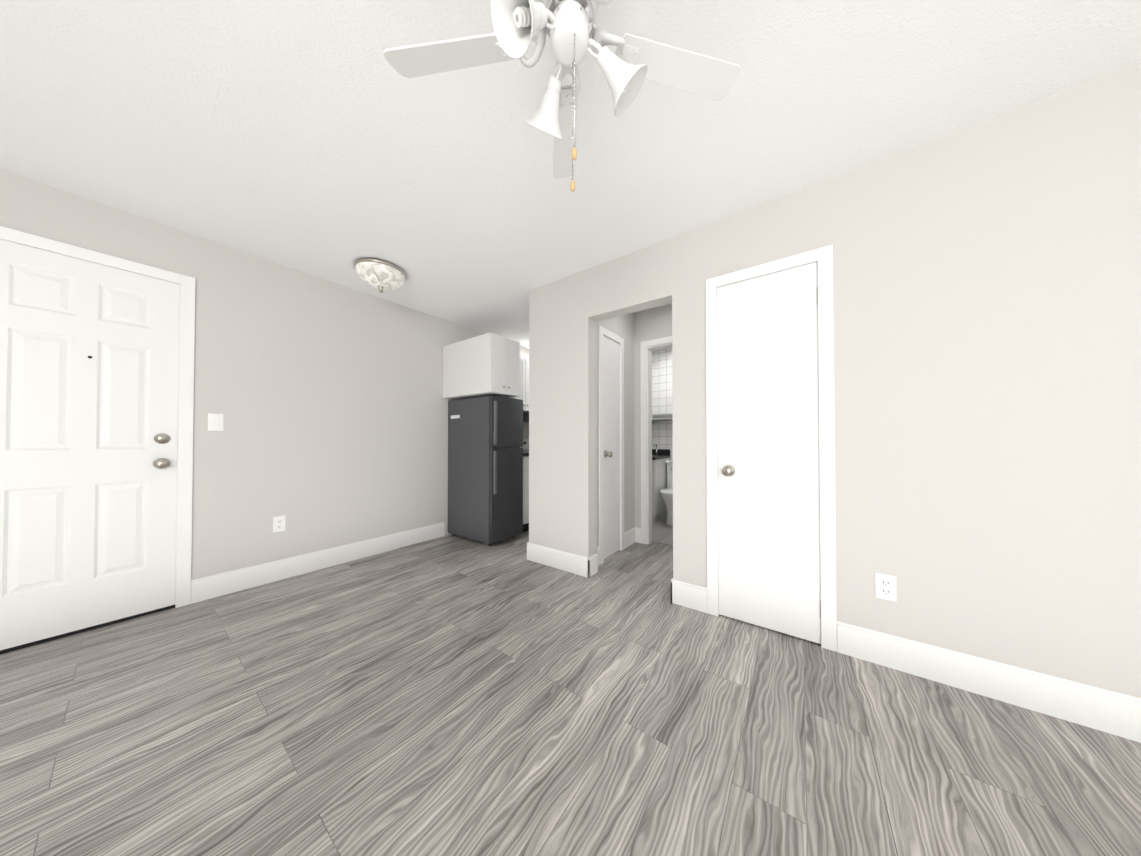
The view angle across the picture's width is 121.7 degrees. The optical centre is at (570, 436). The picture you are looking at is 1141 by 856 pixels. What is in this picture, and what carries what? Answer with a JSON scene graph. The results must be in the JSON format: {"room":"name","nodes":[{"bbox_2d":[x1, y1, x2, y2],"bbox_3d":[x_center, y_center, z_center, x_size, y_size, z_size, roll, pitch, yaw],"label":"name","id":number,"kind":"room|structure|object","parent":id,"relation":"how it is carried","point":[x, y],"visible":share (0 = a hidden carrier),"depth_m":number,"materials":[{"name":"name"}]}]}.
{"room":"empty living room","nodes":[
{"label":"empty living room","id":0,"kind":"room"},
{"bbox_2d":[0,170,528,579],"bbox_3d":[-2.005,-0.107,2.765,0.120,2.380,7.840,-1,-1,36],"label":"wall","id":1,"kind":"structure","parent":0,"point":[327,399],"depth_m":2.44,"materials":[{"name":"grey paint"}]},
{"bbox_2d":[0,239,179,653],"bbox_3d":[-2.657,0.051,1.740,0.105,2.038,0.649,-1,-1,36],"label":"front door","id":2,"kind":"structure","parent":1,"relation":"in","point":[89,377],"depth_m":1.75,"materials":[{"name":"white wood"}]},
{"bbox_2d":[0,226,194,607],"bbox_3d":[-2.708,0.021,1.777,0.137,2.098,0.769,-1,-1,36],"label":"door frame","id":3,"kind":"structure","parent":1,"relation":"attached to","point":[185,406],"depth_m":2.01,"materials":[{"name":"white wood"}]},
{"bbox_2d":[208,413,223,430],"bbox_3d":[-2.377,-0.095,2.135,0.012,0.115,0.070,-1,-1,36],"label":"light switch","id":4,"kind":"object","parent":1,"relation":"attached to","point":[215,422],"visible":1,"depth_m":2.13,"materials":[{"name":"white plastic"}]},
{"bbox_2d":[273,515,285,532],"bbox_3d":[-2.187,0.658,2.393,0.008,0.115,0.070,-1,-1,36],"label":"electrical outlet","id":5,"kind":"object","parent":1,"relation":"attached to","point":[279,523],"visible":1,"depth_m":2.39,"materials":[{"name":"white plastic"}]},
{"bbox_2d":[443,333,519,399],"bbox_3d":[-0.960,-0.704,3.421,0.812,0.570,0.395,-1,-1,36],"label":"upper cabinet","id":6,"kind":"object","parent":1,"relation":"attached to","point":[486,364],"visible":1,"depth_m":3.22,"materials":[{"name":"white wood"}]},
{"bbox_2d":[510,357,528,412],"bbox_3d":[-0.707,-0.650,4.133,0.390,0.660,0.835,-1,-1,36],"label":"upper cabinet","id":7,"kind":"object","parent":1,"relation":"attached to","point":[524,380],"visible":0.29,"depth_m":3.95,"materials":[{"name":"white wood"}]},
{"bbox_2d":[523,413,528,422],"bbox_3d":[-0.376,-0.253,4.489,0.506,0.115,0.580,-1,-1,36],"label":"range hood","id":8,"kind":"object","parent":7,"relation":"attached to","point":[525,417],"depth_m":4.30,"materials":[{"name":"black metal"}]},
{"bbox_2d":[191,522,1140,742],"bbox_3d":[0.556,0.985,0.909,6.190,0.150,7.600,-1,-1,36],"label":"baseboard","id":9,"kind":"structure","parent":1,"relation":"attached to","point":[1106,711],"depth_m":1.45,"materials":[{"name":"white wood"}]},
{"bbox_2d":[0,531,1140,855],"bbox_3d":[0.556,1.090,0.907,6.430,0.060,7.840,-1,-1,36],"label":"floor","id":10,"kind":"structure","parent":0,"point":[450,695],"depth_m":1.12,"materials":[{"name":"grey wood"}]},
{"bbox_2d":[448,396,522,545],"bbox_3d":[-0.922,0.349,3.476,0.762,1.485,0.431,-1,-1,36],"label":"refrigerator","id":11,"kind":"object","parent":10,"relation":"on","point":[485,471],"visible":1,"depth_m":3.26,"materials":[{"name":"grey metal"}]},
{"bbox_2d":[520,439,528,450],"bbox_3d":[-0.280,0.568,4.410,0.730,1.070,0.600,-1,-1,36],"label":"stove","id":12,"kind":"object","parent":10,"relation":"on","point":[525,447],"visible":0.08,"depth_m":4.45,"materials":[{"name":"white metal"}]},
{"bbox_2d":[523,455,528,531],"bbox_3d":[-0.660,0.663,3.946,0.666,0.870,0.586,-1,-1,36],"label":"base cabinet","id":13,"kind":"object","parent":10,"relation":"on","point":[525,491],"depth_m":3.60,"materials":[{"name":"white"}]},
{"bbox_2d":[652,515,672,545],"bbox_3d":[1.658,1.090,3.502,2.230,0.004,1.300,-1,-1,36],"label":"floor","id":14,"kind":"structure","parent":10,"relation":"on","point":[662,531],"depth_m":3.61,"materials":[{"name":"grey tile"}]},
{"bbox_2d":[652,444,669,521],"bbox_3d":[1.101,0.603,4.343,0.330,0.999,0.585,-1,-1,36],"label":"bathroom vanity","id":15,"kind":"object","parent":14,"relation":"on","point":[660,457],"visible":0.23,"depth_m":4.18,"materials":[{"name":"white"}]},
{"bbox_2d":[660,460,672,525],"bbox_3d":[1.383,0.712,4.074,0.430,0.775,0.691,-1,-1,36],"label":"toilet","id":16,"kind":"object","parent":14,"relation":"on","point":[666,494],"visible":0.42,"depth_m":3.93,"materials":[{"name":"white ceramic"}]},
{"bbox_2d":[0,0,1140,347],"bbox_3d":[0.556,-1.350,0.938,6.430,0.060,7.840,-1,-1,36],"label":"ceiling","id":17,"kind":"structure","parent":0,"point":[322,140],"depth_m":1.31,"materials":[{"name":"white paint"}]},
{"bbox_2d":[354,258,405,292],"bbox_3d":[-1.478,-1.209,2.485,0.352,0.183,0.352,-1,-1,36],"label":"ceiling light","id":18,"kind":"object","parent":17,"relation":"attached to","point":[381,275],"visible":1,"depth_m":2.39,"materials":[{"name":"white glass"}]},
{"bbox_2d":[384,0,739,191],"bbox_3d":[-0.018,-0.969,0.742,1.017,0.707,0.984,-1,-1,36],"label":"ceiling fan","id":19,"kind":"object","parent":17,"relation":"hanging from","point":[628,67],"visible":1,"depth_m":0.84,"materials":[{"name":"white"}]},
{"bbox_2d":[596,322,596,552],"bbox_3d":[0.180,-0.110,2.575,0.070,2.380,0.005,-1,-1,36],"label":"wall","id":20,"kind":"structure","parent":0,"point":[596,437],"depth_m":2.55,"materials":[{"name":"grey paint"}]},
{"bbox_2d":[597,313,634,546],"bbox_3d":[0.396,-0.104,3.021,0.100,2.380,0.980,-1,-1,36],"label":"wall","id":21,"kind":"structure","parent":0,"point":[622,326],"depth_m":3.17,"materials":[{"name":"grey paint"}]},
{"bbox_2d":[603,335,619,558],"bbox_3d":[0.385,0.094,2.897,0.100,1.965,0.340,-1,-1,36],"label":"hall door","id":22,"kind":"structure","parent":21,"relation":"in","point":[611,368],"depth_m":2.91,"materials":[{"name":"white wood"}]},
{"bbox_2d":[599,325,623,563],"bbox_3d":[0.338,0.068,2.930,0.117,2.033,0.460,-1,-1,36],"label":"door frame","id":23,"kind":"structure","parent":21,"relation":"attached to","point":[602,331],"depth_m":2.76,"materials":[{"name":"white wood"}]},
{"bbox_2d":[634,303,671,527],"bbox_3d":[1.250,-0.105,2.949,2.230,2.380,0.100,-1,-1,36],"label":"wall","id":24,"kind":"structure","parent":0,"point":[653,323],"depth_m":3.27,"materials":[{"name":"grey paint"}]},
{"bbox_2d":[640,336,671,543],"bbox_3d":[1.018,0.059,3.105,0.664,2.057,0.113,-1,-1,36],"label":"door frame","id":25,"kind":"structure","parent":24,"relation":"attached to","point":[646,347],"depth_m":3.23,"materials":[{"name":"white wood"}]},
{"bbox_2d":[652,347,672,459],"bbox_3d":[2.067,-0.091,4.085,2.230,2.380,0.100,-1,-1,36],"label":"wall","id":26,"kind":"structure","parent":0,"point":[662,435],"depth_m":4.57,"materials":[{"name":"tile"}]},
{"bbox_2d":[652,414,672,422],"bbox_3d":[1.432,-0.247,4.395,0.780,0.120,0.138,-1,-1,36],"label":"shelf","id":27,"kind":"object","parent":26,"relation":"attached to","point":[663,417],"visible":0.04,"depth_m":4.44,"materials":[{"name":"silver metal"}]},
{"bbox_2d":[529,63,1140,697],"bbox_3d":[1.727,-0.124,1.386,5.070,2.380,0.120,-1,-1,36],"label":"wall","id":28,"kind":"structure","parent":0,"point":[987,375],"depth_m":1.36,"materials":[{"name":"grey paint"}]},
{"bbox_2d":[717,262,820,643],"bbox_3d":[1.076,0.080,1.763,0.490,1.965,0.100,-1,-1,36],"label":"closet door","id":29,"kind":"structure","parent":28,"relation":"in","point":[769,575],"depth_m":1.76,"materials":[{"name":"white painted wood"},{"name":"satin nickel knob"}]},
{"bbox_2d":[706,245,836,651],"bbox_3d":[1.112,0.054,1.818,0.604,2.033,0.133,-1,-1,36],"label":"door frame","id":30,"kind":"structure","parent":28,"relation":"attached to","point":[822,258],"depth_m":1.62,"materials":[{"name":"white wood"}]},
{"bbox_2d":[875,573,896,601],"bbox_3d":[1.468,0.702,1.483,0.070,0.115,0.008,-1,-1,36],"label":"electrical outlet","id":31,"kind":"object","parent":28,"relation":"attached to","point":[885,586],"visible":1,"depth_m":1.48,"materials":[{"name":"white plastic"}]}
]}

